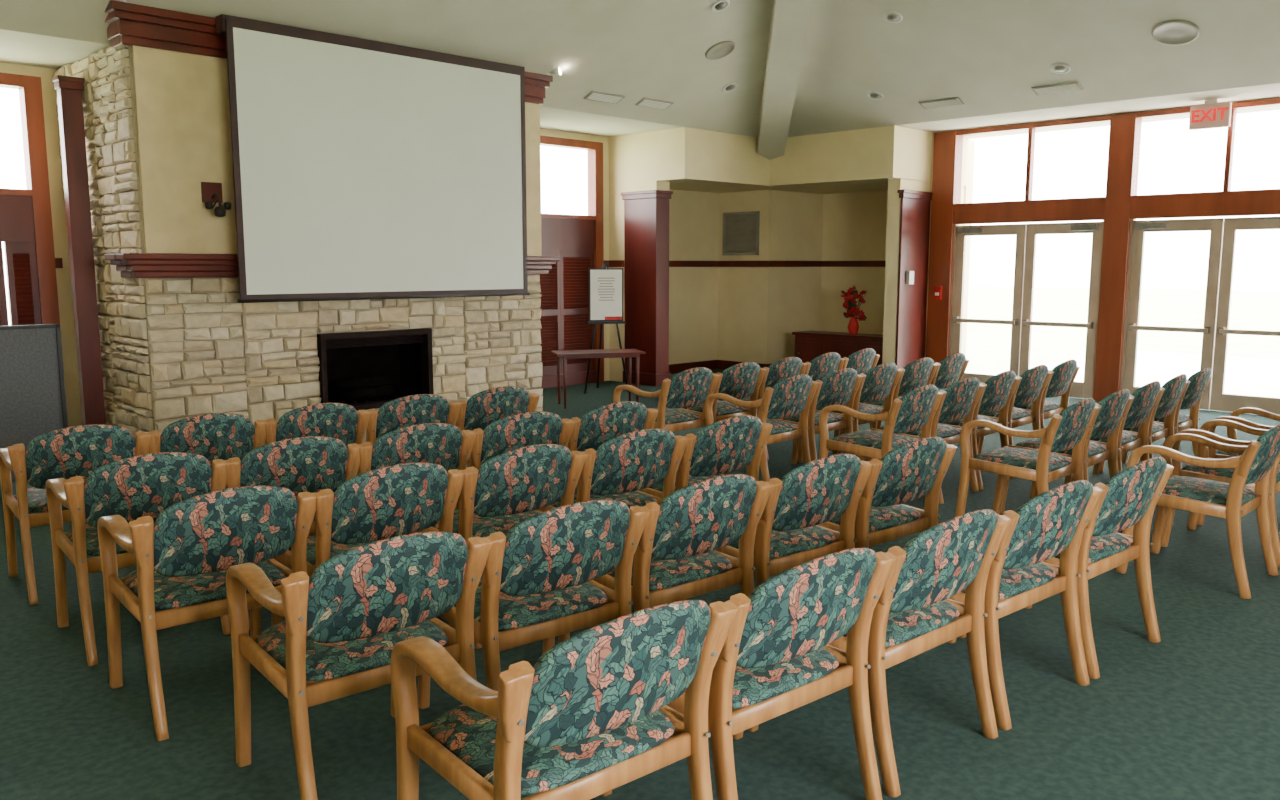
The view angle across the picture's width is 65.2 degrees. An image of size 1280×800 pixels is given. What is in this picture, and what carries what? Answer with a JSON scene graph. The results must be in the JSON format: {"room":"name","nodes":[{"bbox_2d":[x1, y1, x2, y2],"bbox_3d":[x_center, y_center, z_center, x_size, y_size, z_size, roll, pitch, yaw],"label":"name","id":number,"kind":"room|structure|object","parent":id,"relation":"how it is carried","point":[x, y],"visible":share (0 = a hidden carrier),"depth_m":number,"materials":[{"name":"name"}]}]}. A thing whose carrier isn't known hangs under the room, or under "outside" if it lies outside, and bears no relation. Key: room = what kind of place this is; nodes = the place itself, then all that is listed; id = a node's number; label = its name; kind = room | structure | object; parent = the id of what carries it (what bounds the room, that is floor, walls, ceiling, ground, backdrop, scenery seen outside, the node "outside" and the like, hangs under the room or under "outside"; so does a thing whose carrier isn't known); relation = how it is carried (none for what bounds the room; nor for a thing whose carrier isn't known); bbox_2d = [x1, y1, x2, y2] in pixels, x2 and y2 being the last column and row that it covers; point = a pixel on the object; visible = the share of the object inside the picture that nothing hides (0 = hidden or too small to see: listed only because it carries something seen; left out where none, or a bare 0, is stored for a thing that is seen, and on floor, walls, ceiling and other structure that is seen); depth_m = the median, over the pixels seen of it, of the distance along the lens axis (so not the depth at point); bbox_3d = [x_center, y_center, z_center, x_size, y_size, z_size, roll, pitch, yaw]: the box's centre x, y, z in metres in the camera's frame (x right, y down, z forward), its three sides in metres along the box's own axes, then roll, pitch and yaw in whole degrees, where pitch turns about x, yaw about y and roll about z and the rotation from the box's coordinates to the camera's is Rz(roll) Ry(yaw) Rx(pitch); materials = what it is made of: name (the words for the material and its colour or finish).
{"room":"community hall","nodes":[
{"label":"community hall","id":0,"kind":"room"},
{"bbox_2d":[131,45,541,255],"bbox_3d":[-2.457,-2.107,9.094,3.970,1.560,0.038,-8,11,-44],"label":"wall","id":1,"kind":"structure","parent":0,"point":[182,109],"depth_m":7.95,"materials":[{"name":"beige paint"}]},
{"bbox_2d":[201,182,231,216],"bbox_3d":[-3.402,-1.612,8.039,0.214,0.280,0.193,-8,11,-44],"label":"wall sconce","id":2,"kind":"object","parent":1,"relation":"attached to","point":[211,192],"depth_m":8.05,"materials":[{"name":"black metal"}]},
{"bbox_2d":[105,0,552,104],"bbox_3d":[-2.516,-3.019,8.973,4.230,0.280,0.350,-8,11,-44],"label":"crown molding","id":3,"kind":"structure","parent":1,"relation":"attached to","point":[134,24],"depth_m":7.72,"materials":[{"name":"brown wood"}]},
{"bbox_2d":[0,62,718,426],"bbox_3d":[-3.557,-1.536,10.759,16.340,3.360,0.200,-8,11,-44],"label":"wall","id":4,"kind":"structure","parent":0,"point":[693,215],"depth_m":14.63,"materials":[{"name":"beige paint"}]},
{"bbox_2d":[0,72,59,325],"bbox_3d":[-5.911,-1.139,8.351,1.800,3.220,0.160,-8,11,-44],"label":"window","id":5,"kind":"structure","parent":4,"relation":"in","point":[26,229],"depth_m":8.76,"materials":[{"name":"brown wood"}]},
{"bbox_2d":[55,135,885,388],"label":"trim","id":6,"kind":"structure","parent":4,"relation":"in","point":[578,241],"depth_m":13.35,"materials":[{"name":"brown wood"}]},
{"bbox_2d":[669,360,771,373],"bbox_3d":[2.026,-0.482,14.984,4.614,0.140,1.601,0,8,-2],"label":"baseboard","id":7,"kind":"structure","parent":4,"relation":"attached to","point":[711,364],"depth_m":15.22,"materials":[{"name":"brown wood"}]},
{"bbox_2d":[609,183,624,381],"bbox_3d":[-0.230,-1.597,13.752,0.250,2.680,0.300,-8,11,-44],"label":"wall","id":8,"kind":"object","parent":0,"point":[616,204],"depth_m":13.61,"materials":[{"name":"beige paint"}]},
{"bbox_2d":[0,369,1279,799],"bbox_3d":[1.075,0.818,6.261,16.540,0.100,13.500,-8,11,-44],"label":"floor","id":9,"kind":"structure","parent":0,"point":[1193,713],"depth_m":3.61,"materials":[{"name":"green carpet"}]},
{"bbox_2d":[0,324,67,483],"bbox_3d":[-4.586,0.090,6.873,1.130,1.180,0.500,-8,11,-44],"label":"partition","id":10,"kind":"object","parent":9,"relation":"on","point":[32,383],"depth_m":7.06,"materials":[{"name":"grey fabric"}]},
{"bbox_2d":[0,424,150,604],"bbox_3d":[-2.858,0.507,5.066,0.617,0.848,0.660,-6,10,-40],"label":"upholstered chair","id":11,"kind":"object","parent":9,"relation":"on","point":[73,451],"visible":0.63,"depth_m":4.79,"materials":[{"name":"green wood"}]},
{"bbox_2d":[52,75,105,424],"bbox_3d":[-4.685,-1.096,8.404,0.201,3.120,0.151,-8,11,-44],"label":"column","id":12,"kind":"structure","parent":9,"relation":"on","point":[69,89],"depth_m":8.34,"materials":[{"name":"brown wood"}]},
{"bbox_2d":[45,452,230,665],"bbox_3d":[-2.179,0.604,4.352,0.636,0.848,0.660,-6,10,-40],"label":"upholstered chair","id":13,"kind":"object","parent":9,"relation":"on","point":[131,488],"visible":0.7,"depth_m":4.08,"materials":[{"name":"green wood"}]},
{"bbox_2d":[147,413,265,488],"bbox_3d":[-2.410,0.456,5.442,0.617,0.848,0.657,-7,10,-40],"label":"upholstered chair","id":14,"kind":"object","parent":9,"relation":"on","point":[213,436],"visible":0.31,"depth_m":5.18,"materials":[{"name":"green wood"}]},
{"bbox_2d":[97,485,317,740],"bbox_3d":[-1.603,0.689,3.724,0.642,0.848,0.660,-7,10,-41],"label":"upholstered chair","id":15,"kind":"object","parent":9,"relation":"on","point":[184,558],"visible":0.91,"depth_m":3.50,"materials":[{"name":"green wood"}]},
{"bbox_2d":[225,436,359,629],"bbox_3d":[-1.708,0.552,4.734,0.636,0.848,0.657,-6,10,-39],"label":"upholstered chair","id":16,"kind":"object","parent":9,"relation":"on","point":[312,464],"visible":0.35,"depth_m":4.46,"materials":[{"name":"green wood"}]},
{"bbox_2d":[53,45,542,444],"bbox_3d":[-3.100,-1.373,9.785,4.057,3.308,1.822,-8,11,-44],"label":"chimney breast","id":17,"kind":"object","parent":9,"relation":"on","point":[173,349],"visible":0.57,"depth_m":8.42,"materials":[{"name":"stone"}]},
{"bbox_2d":[104,253,559,277],"bbox_3d":[-2.523,-1.237,9.207,4.310,0.185,0.450,-8,11,-44],"label":"fireplace mantel","id":18,"kind":"object","parent":17,"relation":"attached to","point":[131,265],"visible":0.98,"depth_m":7.91,"materials":[{"name":"brown wood"}]},
{"bbox_2d":[317,328,433,410],"bbox_3d":[-2.593,-0.303,9.483,1.156,0.716,0.485,-8,11,-44],"label":"fireplace insert","id":19,"kind":"object","parent":17,"relation":"in","point":[344,390],"visible":0.91,"depth_m":9.43,"materials":[{"name":"black metal"}]},
{"bbox_2d":[264,403,370,475],"bbox_3d":[-1.963,0.405,5.818,0.617,0.848,0.657,-7,10,-41],"label":"upholstered chair","id":20,"kind":"object","parent":9,"relation":"on","point":[341,421],"visible":0.38,"depth_m":5.54,"materials":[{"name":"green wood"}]},
{"bbox_2d":[226,531,491,799],"bbox_3d":[-0.879,0.770,3.123,0.649,0.848,0.660,-6,10,-40],"label":"upholstered chair","id":21,"kind":"object","parent":9,"relation":"on","point":[341,628],"visible":0.98,"depth_m":2.90,"materials":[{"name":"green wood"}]},
{"bbox_2d":[271,462,463,629],"bbox_3d":[-1.132,0.634,4.128,0.642,0.848,0.657,-7,10,-41],"label":"upholstered chair","id":22,"kind":"object","parent":9,"relation":"on","point":[386,502],"visible":0.66,"depth_m":3.86,"materials":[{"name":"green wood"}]},
{"bbox_2d":[366,394,460,444],"bbox_3d":[-1.509,0.353,6.202,0.617,0.848,0.657,-6,10,-39],"label":"upholstered chair","id":23,"kind":"object","parent":9,"relation":"on","point":[395,414],"visible":0.34,"depth_m":5.89,"materials":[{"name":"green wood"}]},
{"bbox_2d":[358,423,475,508],"bbox_3d":[-1.245,0.501,5.113,0.636,0.848,0.657,-7,10,-40],"label":"upholstered chair","id":24,"kind":"object","parent":9,"relation":"on","point":[443,444],"visible":0.39,"depth_m":4.83,"materials":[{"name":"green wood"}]},
{"bbox_2d":[455,386,539,462],"bbox_3d":[-1.063,0.303,6.578,0.617,0.848,0.657,-7,10,-40],"label":"upholstered chair","id":25,"kind":"object","parent":9,"relation":"on","point":[485,407],"visible":0.3,"depth_m":6.27,"materials":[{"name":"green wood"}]},
{"bbox_2d":[417,444,586,648],"bbox_3d":[-0.658,0.579,4.535,0.642,0.848,0.657,-7,10,-41],"label":"upholstered chair","id":26,"kind":"object","parent":9,"relation":"on","point":[508,488],"visible":0.65,"depth_m":4.27,"materials":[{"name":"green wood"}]},
{"bbox_2d":[467,411,574,575],"bbox_3d":[-0.770,0.448,5.501,0.636,0.848,0.657,-6,10,-38],"label":"upholstered chair","id":27,"kind":"object","parent":9,"relation":"on","point":[512,432],"visible":0.36,"depth_m":5.18,"materials":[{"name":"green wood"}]},
{"bbox_2d":[417,500,649,708],"bbox_3d":[-0.388,0.715,3.525,0.649,0.848,0.657,-6,10,-38],"label":"upholstered chair","id":28,"kind":"object","parent":9,"relation":"on","point":[536,583],"visible":0.71,"depth_m":3.29,"materials":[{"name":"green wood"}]},
{"bbox_2d":[391,600,737,799],"bbox_3d":[-0.195,0.852,2.517,0.686,0.848,0.660,-7,10,-40],"label":"upholstered chair","id":29,"kind":"object","parent":9,"relation":"on","point":[592,717],"visible":1,"depth_m":2.33,"materials":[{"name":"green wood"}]},
{"bbox_2d":[551,349,645,408],"bbox_3d":[-0.481,-0.249,11.469,1.000,0.620,0.500,-2,8,-15],"label":"side table","id":30,"kind":"object","parent":9,"relation":"on","point":[599,353],"visible":0.84,"depth_m":11.31,"materials":[{"name":"brown wood"}]},
{"bbox_2d":[584,263,627,393],"bbox_3d":[-0.484,-0.923,12.731,0.587,1.626,0.564,-2,8,-15],"label":"easel","id":31,"kind":"object","parent":9,"relation":"on","point":[605,284],"visible":0.97,"depth_m":12.44,"materials":[{"name":"white paper"}]},
{"bbox_2d":[536,428,687,511],"bbox_3d":[-0.182,0.523,4.945,0.642,0.848,0.657,-6,10,-40],"label":"upholstered chair","id":32,"kind":"object","parent":9,"relation":"on","point":[626,464],"visible":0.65,"depth_m":4.68,"materials":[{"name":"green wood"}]},
{"bbox_2d":[567,401,657,486],"bbox_3d":[-0.311,0.398,5.876,0.636,0.848,0.657,-7,10,-40],"label":"upholstered chair","id":33,"kind":"object","parent":9,"relation":"on","point":[599,425],"visible":0.35,"depth_m":5.56,"materials":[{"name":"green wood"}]},
{"bbox_2d":[558,474,771,643],"bbox_3d":[0.092,0.662,3.920,0.649,0.848,0.657,-6,10,-39],"label":"upholstered chair","id":34,"kind":"object","parent":9,"relation":"on","point":[676,557],"visible":0.77,"depth_m":3.69,"materials":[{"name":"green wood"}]},
{"bbox_2d":[613,367,719,431],"bbox_3d":[0.204,0.146,7.735,0.660,0.848,0.617,8,11,44],"label":"upholstered chair","id":35,"kind":"object","parent":9,"relation":"on","point":[691,387],"visible":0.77,"depth_m":7.50,"materials":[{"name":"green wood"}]},
{"bbox_2d":[638,415,772,497],"bbox_3d":[0.285,0.469,5.347,0.642,0.848,0.657,-7,10,-41],"label":"upholstered chair","id":36,"kind":"object","parent":9,"relation":"on","point":[731,444],"visible":0.51,"depth_m":5.07,"materials":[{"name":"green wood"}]},
{"bbox_2d":[676,362,765,422],"bbox_3d":[0.617,0.089,8.159,0.657,0.848,0.617,8,11,44],"label":"upholstered chair","id":37,"kind":"object","parent":9,"relation":"on","point":[742,380],"visible":0.62,"depth_m":7.95,"materials":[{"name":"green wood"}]},
{"bbox_2d":[601,548,896,799],"bbox_3d":[0.310,0.793,2.950,0.686,0.848,0.657,-6,10,-40],"label":"upholstered chair","id":38,"kind":"object","parent":9,"relation":"on","point":[776,658],"visible":0.78,"depth_m":2.71,"materials":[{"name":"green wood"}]},
{"bbox_2d":[705,374,817,481],"bbox_3d":[0.879,0.214,7.235,0.660,0.848,0.617,7,11,43],"label":"upholstered chair","id":39,"kind":"object","parent":9,"relation":"on","point":[791,396],"visible":0.73,"depth_m":7.03,"materials":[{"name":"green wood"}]},
{"bbox_2d":[717,357,806,459],"bbox_3d":[1.026,0.032,8.582,0.657,0.848,0.617,7,11,43],"label":"upholstered chair","id":40,"kind":"object","parent":9,"relation":"on","point":[782,369],"visible":0.34,"depth_m":8.26,"materials":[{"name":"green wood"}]},
{"bbox_2d":[681,454,871,600],"bbox_3d":[0.575,0.608,4.317,0.649,0.848,0.657,-6,10,-40],"label":"upholstered chair","id":41,"kind":"object","parent":9,"relation":"on","point":[814,493],"visible":0.76,"depth_m":4.07,"materials":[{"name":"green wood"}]},
{"bbox_2d":[767,368,862,463],"bbox_3d":[1.294,0.156,7.661,0.657,0.848,0.617,7,11,43],"label":"upholstered chair","id":42,"kind":"object","parent":9,"relation":"on","point":[839,387],"visible":0.62,"depth_m":7.42,"materials":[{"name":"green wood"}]},
{"bbox_2d":[804,352,844,380],"bbox_3d":[1.437,-0.026,9.006,0.657,0.848,0.617,7,10,43],"label":"upholstered chair","id":43,"kind":"object","parent":9,"relation":"on","point":[825,364],"visible":0.29,"depth_m":8.71,"materials":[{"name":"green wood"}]},
{"bbox_2d":[792,331,882,365],"bbox_3d":[2.938,-0.608,14.050,0.480,0.640,1.650,-8,11,-44],"label":"base cabinet","id":44,"kind":"object","parent":9,"relation":"on","point":[809,345],"visible":0.3,"depth_m":13.98,"materials":[{"name":"brown wood"}]},
{"bbox_2d":[841,285,866,334],"bbox_3d":[2.958,-1.252,13.870,0.368,0.685,0.349,1,8,4],"label":"flower vase","id":45,"kind":"object","parent":44,"relation":"on","point":[850,301],"visible":1,"depth_m":13.86,"materials":[{"name":"red plant"}]},
{"bbox_2d":[797,362,901,462],"bbox_3d":[1.707,0.099,8.087,0.657,0.848,0.617,7,11,43],"label":"upholstered chair","id":46,"kind":"object","parent":9,"relation":"on","point":[879,382],"visible":0.56,"depth_m":7.85,"materials":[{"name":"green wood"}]},
{"bbox_2d":[842,348,879,428],"bbox_3d":[1.851,-0.084,9.433,0.657,0.848,0.617,7,11,43],"label":"upholstered chair","id":47,"kind":"object","parent":9,"relation":"on","point":[863,360],"visible":0.22,"depth_m":9.15,"materials":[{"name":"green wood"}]},
{"bbox_2d":[772,437,956,576],"bbox_3d":[1.056,0.555,4.714,0.649,0.848,0.657,-7,10,-40],"label":"upholstered chair","id":48,"kind":"object","parent":9,"relation":"on","point":[913,470],"visible":0.64,"depth_m":4.47,"materials":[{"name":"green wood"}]},
{"bbox_2d":[747,509,1011,796],"bbox_3d":[0.807,0.735,3.378,0.686,0.848,0.657,-7,10,-41],"label":"upholstered chair","id":49,"kind":"object","parent":9,"relation":"on","point":[913,615],"visible":0.71,"depth_m":3.12,"materials":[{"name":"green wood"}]},
{"bbox_2d":[819,384,942,460],"bbox_3d":[1.599,0.294,6.639,0.660,0.848,0.617,7,11,43],"label":"upholstered chair","id":50,"kind":"object","parent":9,"relation":"on","point":[915,410],"visible":0.8,"depth_m":6.44,"materials":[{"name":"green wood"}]},
{"bbox_2d":[838,357,936,452],"bbox_3d":[2.121,0.041,8.515,0.657,0.848,0.617,7,11,44],"label":"upholstered chair","id":51,"kind":"object","parent":9,"relation":"on","point":[918,373],"visible":0.39,"depth_m":8.23,"materials":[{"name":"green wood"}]},
{"bbox_2d":[877,353,969,428],"bbox_3d":[2.530,-0.016,8.937,0.657,0.848,0.617,7,11,43],"label":"upholstered chair","id":52,"kind":"object","parent":9,"relation":"on","point":[950,370],"visible":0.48,"depth_m":8.65,"materials":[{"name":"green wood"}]},
{"bbox_2d":[866,377,983,503],"bbox_3d":[2.016,0.236,7.068,0.657,0.848,0.617,7,11,44],"label":"upholstered chair","id":53,"kind":"object","parent":9,"relation":"on","point":[959,401],"visible":0.6,"depth_m":6.84,"materials":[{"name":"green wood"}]},
{"bbox_2d":[938,370,1019,489],"bbox_3d":[2.428,0.179,7.493,0.657,0.848,0.617,7,11,44],"label":"upholstered chair","id":54,"kind":"object","parent":9,"relation":"on","point":[997,393],"visible":0.52,"depth_m":7.24,"materials":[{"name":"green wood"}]},
{"bbox_2d":[977,365,1051,449],"bbox_3d":[2.842,0.121,7.921,0.657,0.848,0.617,7,11,44],"label":"upholstered chair","id":55,"kind":"object","parent":9,"relation":"on","point":[1032,383],"visible":0.56,"depth_m":7.70,"materials":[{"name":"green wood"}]},
{"bbox_2d":[948,480,1103,729],"bbox_3d":[1.313,0.676,3.813,0.686,0.848,0.657,-6,10,-40],"label":"upholstered chair","id":56,"kind":"object","parent":9,"relation":"on","point":[1053,522],"visible":0.7,"depth_m":3.56,"materials":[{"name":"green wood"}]},
{"bbox_2d":[955,398,1098,516],"bbox_3d":[2.332,0.381,5.999,0.660,0.848,0.617,8,11,44],"label":"upholstered chair","id":57,"kind":"object","parent":9,"relation":"on","point":[1069,429],"visible":0.91,"depth_m":5.84,"materials":[{"name":"brown wood"}]},
{"bbox_2d":[978,359,1079,453],"bbox_3d":[3.252,0.064,8.345,0.657,0.848,0.617,7,11,43],"label":"upholstered chair","id":58,"kind":"object","parent":9,"relation":"on","point":[1063,375],"visible":0.52,"depth_m":8.11,"materials":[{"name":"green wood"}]},
{"bbox_2d":[959,457,1173,678],"bbox_3d":[1.812,0.618,4.243,0.686,0.848,0.657,-7,10,-41],"label":"upholstered chair","id":59,"kind":"object","parent":9,"relation":"on","point":[1129,498],"visible":0.56,"depth_m":3.99,"materials":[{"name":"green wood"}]},
{"bbox_2d":[1000,389,1132,513],"bbox_3d":[2.745,0.324,6.423,0.657,0.848,0.617,7,11,44],"label":"upholstered chair","id":60,"kind":"object","parent":9,"relation":"on","point":[1113,408],"visible":0.62,"depth_m":6.24,"materials":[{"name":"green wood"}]},
{"bbox_2d":[1037,381,1162,495],"bbox_3d":[3.160,0.266,6.851,0.657,0.848,0.617,8,11,44],"label":"upholstered chair","id":61,"kind":"object","parent":9,"relation":"on","point":[1145,399],"visible":0.5,"depth_m":6.61,"materials":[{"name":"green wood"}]},
{"bbox_2d":[1071,374,1187,481],"bbox_3d":[3.568,0.209,7.272,0.657,0.848,0.617,7,11,43],"label":"upholstered chair","id":62,"kind":"object","parent":9,"relation":"on","point":[1173,389],"visible":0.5,"depth_m":7.03,"materials":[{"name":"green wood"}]},
{"bbox_2d":[1099,367,1211,472],"bbox_3d":[3.983,0.151,7.701,0.657,0.848,0.617,7,11,43],"label":"upholstered chair","id":63,"kind":"object","parent":9,"relation":"on","point":[1198,382],"visible":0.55,"depth_m":7.47,"materials":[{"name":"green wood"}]},
{"bbox_2d":[1116,424,1279,598],"bbox_3d":[2.924,0.494,5.158,0.660,0.848,0.617,8,11,44],"label":"upholstered chair","id":64,"kind":"object","parent":9,"relation":"on","point":[1231,501],"visible":0.83,"depth_m":5.00,"materials":[{"name":"brown wood"}]},
{"bbox_2d":[1161,419,1279,567],"bbox_3d":[3.404,0.427,5.654,0.660,0.848,0.617,8,11,44],"label":"upholstered chair","id":65,"kind":"object","parent":9,"relation":"on","point":[1216,474],"visible":0.43,"depth_m":5.58,"materials":[{"name":"brown wood"}]},
{"bbox_2d":[1197,407,1279,524],"bbox_3d":[3.878,0.361,6.143,0.660,0.848,0.617,7,11,43],"label":"upholstered chair","id":66,"kind":"object","parent":9,"relation":"on","point":[1231,432],"visible":0.37,"depth_m":6.17,"materials":[{"name":"brown wood"}]},
{"bbox_2d":[0,0,1279,138],"bbox_3d":[1.075,-3.596,5.665,16.140,2.190,13.100,-8,11,-44],"label":"ceiling","id":67,"kind":"structure","parent":0,"point":[989,55],"depth_m":10.04,"materials":[{"name":"paint"}]},
{"bbox_2d":[216,14,529,302],"bbox_3d":[-2.224,-2.035,8.990,2.980,2.235,0.151,-8,11,-44],"label":"projection screen","id":68,"kind":"object","parent":67,"relation":"hanging from","point":[364,169],"visible":1,"depth_m":8.76,"materials":[{"name":"fabric"}]},
{"bbox_2d":[584,91,624,103],"bbox_3d":[-0.393,-3.360,11.116,0.494,0.020,0.156,-8,-13,-44],"label":"ceiling vent","id":69,"kind":"object","parent":67,"relation":"in","point":[593,95],"depth_m":11.10,"materials":[{"name":"white metal"}]},
{"bbox_2d":[635,97,673,109],"bbox_3d":[0.173,-3.444,11.633,0.494,0.020,0.156,-8,-13,-44],"label":"ceiling vent","id":70,"kind":"object","parent":67,"relation":"in","point":[645,102],"depth_m":11.61,"materials":[{"name":"white metal"}]},
{"bbox_2d":[705,41,734,59],"bbox_3d":[0.873,-3.794,10.865,0.340,0.020,0.340,-8,-13,-44],"label":"ceiling speaker","id":71,"kind":"object","parent":67,"relation":"attached to","point":[722,49],"depth_m":10.85},
{"bbox_2d":[711,0,729,11],"bbox_3d":[0.800,-3.934,9.977,0.199,0.089,0.184,-6,10,-38],"label":"recessed light","id":72,"kind":"object","parent":67,"relation":"in","point":[720,5],"visible":1,"depth_m":9.96,"materials":[{"name":"white plastic"}]},
{"bbox_2d":[722,83,737,91],"bbox_3d":[1.062,-3.692,11.815,0.199,0.089,0.184,-6,10,-38],"label":"recessed light","id":73,"kind":"object","parent":67,"relation":"in","point":[729,87],"visible":1,"depth_m":11.79,"materials":[{"name":"white plastic"}]},
{"bbox_2d":[757,0,812,159],"bbox_3d":[1.535,-4.049,10.083,5.627,2.462,4.944,-8,11,-44],"label":"ceiling beam","id":74,"kind":"structure","parent":67,"relation":"attached to","point":[790,18],"depth_m":11.27,"materials":[{"name":"beige paint"}]},
{"bbox_2d":[866,91,882,99],"bbox_3d":[2.764,-3.584,11.766,0.188,0.080,0.199,-6,10,-38],"label":"recessed light","id":75,"kind":"object","parent":67,"relation":"in","point":[875,95],"visible":1,"depth_m":11.74,"materials":[{"name":"white plastic"}]},
{"bbox_2d":[883,11,902,22],"bbox_3d":[2.552,-3.867,10.101,0.188,0.080,0.199,-6,10,-38],"label":"recessed light","id":76,"kind":"object","parent":67,"relation":"in","point":[890,16],"visible":1,"depth_m":10.08,"materials":[{"name":"white plastic"}]},
{"bbox_2d":[919,97,963,108],"bbox_3d":[3.476,-3.418,11.537,0.494,0.020,0.156,8,-10,44],"label":"ceiling vent","id":77,"kind":"object","parent":67,"relation":"in","point":[956,101],"depth_m":11.52,"materials":[{"name":"white metal"}]},
{"bbox_2d":[1031,82,1082,94],"bbox_3d":[4.417,-3.294,10.591,0.494,0.020,0.156,8,-10,44],"label":"ceiling vent","id":78,"kind":"object","parent":67,"relation":"in","point":[1072,86],"depth_m":10.57,"materials":[{"name":"white metal"}]},
{"bbox_2d":[1050,63,1070,73],"bbox_3d":[4.291,-3.385,10.209,0.188,0.080,0.199,-6,10,-38],"label":"recessed light","id":79,"kind":"object","parent":67,"relation":"in","point":[1060,68],"visible":1,"depth_m":10.19,"materials":[{"name":"white plastic"}]},
{"bbox_2d":[1151,20,1199,44],"bbox_3d":[4.898,-3.359,9.155,0.400,0.020,0.400,8,-10,44],"label":"ceiling speaker","id":80,"kind":"object","parent":67,"relation":"attached to","point":[1170,32],"depth_m":9.14},
{"bbox_2d":[1189,100,1231,129],"bbox_3d":[5.973,-2.993,10.474,0.067,0.285,0.380,-8,11,-44],"label":"exit sign","id":81,"kind":"object","parent":67,"relation":"hanging from","point":[1210,114],"visible":1,"depth_m":10.45,"materials":[{"name":"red plastic"}]},
{"bbox_2d":[624,181,669,191],"bbox_3d":[0.088,-2.823,13.265,0.250,0.120,0.600,-8,11,-44],"label":"wall","id":82,"kind":"structure","parent":0,"point":[649,185],"depth_m":13.12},
{"bbox_2d":[717,190,822,363],"bbox_3d":[2.015,-1.834,15.507,1.350,2.680,0.970,-8,11,-44],"label":"wall","id":83,"kind":"structure","parent":0,"point":[759,309],"depth_m":15.06,"materials":[{"name":"beige paint"}]},
{"bbox_2d":[722,211,759,255],"bbox_3d":[1.504,-2.484,14.939,0.036,0.640,0.680,-8,11,-44],"label":"air vent","id":84,"kind":"object","parent":83,"relation":"in","point":[740,229],"visible":1,"depth_m":14.92,"materials":[{"name":"metal"}]},
{"bbox_2d":[609,125,967,193],"bbox_3d":[2.040,-3.264,13.655,3.640,0.650,3.330,-8,11,-44],"label":"wall","id":85,"kind":"structure","parent":0,"point":[690,159],"depth_m":13.06,"materials":[{"name":"beige paint"}]},
{"bbox_2d":[621,190,672,385],"bbox_3d":[0.088,-1.495,13.444,0.318,2.560,0.668,-8,11,-44],"label":"column","id":86,"kind":"structure","parent":85,"relation":"attached to","point":[646,213],"depth_m":13.30,"materials":[{"name":"brown wood"}]},
{"bbox_2d":[820,139,974,355],"bbox_3d":[3.398,-2.108,15.181,0.200,3.310,3.330,-8,11,-44],"label":"wall","id":87,"kind":"structure","parent":0,"point":[854,224],"depth_m":15.11,"materials":[{"name":"beige paint"}]},
{"bbox_2d":[882,179,964,363],"bbox_3d":[3.829,-1.559,13.471,1.690,2.680,0.180,-8,11,-44],"label":"wall","id":88,"kind":"structure","parent":0,"point":[894,202],"depth_m":12.86,"materials":[{"name":"beige paint"}]},
{"bbox_2d":[906,271,913,283],"bbox_3d":[3.488,-1.579,12.907,0.120,0.170,0.045,-8,11,-44],"label":"thermostat","id":89,"kind":"object","parent":88,"relation":"attached to","point":[910,274],"visible":1,"depth_m":12.88,"materials":[{"name":"white plastic"}]},
{"bbox_2d":[895,189,932,368],"bbox_3d":[3.560,-1.432,13.053,0.768,2.540,0.098,-8,11,-44],"label":"trim","id":90,"kind":"structure","parent":88,"relation":"attached to","point":[915,205],"depth_m":12.99,"materials":[{"name":"brown wood"}]},
{"bbox_2d":[925,97,1279,356],"bbox_3d":[7.343,-1.420,9.908,0.200,3.360,9.770,-8,11,-44],"label":"wall","id":91,"kind":"structure","parent":0,"point":[1277,97],"depth_m":13.07,"materials":[{"name":"beige paint"}]},
{"bbox_2d":[934,286,942,298],"bbox_3d":[3.912,-1.407,13.133,0.065,0.170,0.100,-8,11,-44],"label":"alarm pull station","id":92,"kind":"object","parent":91,"relation":"attached to","point":[938,290],"visible":1,"depth_m":13.11,"materials":[{"name":"red plastic"}]},
{"bbox_2d":[951,224,1026,382],"bbox_3d":[4.407,-1.175,12.755,0.150,2.090,0.915,-8,11,-44],"label":"door","id":93,"kind":"structure","parent":91,"relation":"in","point":[1019,230],"depth_m":12.64,"materials":[{"name":"beige metal"}]},
{"bbox_2d":[1019,222,1102,398],"bbox_3d":[5.061,-1.087,12.106,0.150,2.090,0.915,-8,11,-44],"label":"door","id":94,"kind":"structure","parent":91,"relation":"in","point":[1084,389],"depth_m":12.01,"materials":[{"name":"beige metal"}]},
{"bbox_2d":[926,98,1279,400],"bbox_3d":[6.290,-1.524,10.900,6.790,3.300,0.200,8,11,44],"label":"door frame","id":95,"kind":"structure","parent":91,"relation":"attached to","point":[1121,204],"depth_m":11.67,"materials":[{"name":"brown wood"}]},
{"bbox_2d":[1123,218,1223,409],"bbox_3d":[5.949,-0.968,11.227,0.150,2.090,0.915,-8,11,-44],"label":"door","id":96,"kind":"structure","parent":91,"relation":"in","point":[1215,225],"depth_m":11.11,"materials":[{"name":"beige metal"}]},
{"bbox_2d":[1210,216,1279,414],"bbox_3d":[6.603,-0.880,10.579,0.150,2.090,0.915,-8,11,-44],"label":"door","id":97,"kind":"structure","parent":91,"relation":"in","point":[1219,401],"depth_m":10.82,"materials":[{"name":"beige metal"}]},
{"bbox_2d":[989,351,1279,397],"bbox_3d":[11.893,0.190,11.243,7.800,0.130,14.900,-8,11,-44],"label":"ground","id":98,"kind":"structure","parent":0,"point":[1249,376],"depth_m":15.41,"materials":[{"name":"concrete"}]},
{"label":"outside","id":99,"kind":"structure","parent":0,"visible":0},
{"bbox_2d":[6,286,1279,373],"bbox_3d":[0.000,-0.076,14.260,140.000,0.130,140.000,-8,11,-44],"label":"lawn","id":100,"kind":"structure","parent":99,"point":[988,346],"depth_m":30.95,"materials":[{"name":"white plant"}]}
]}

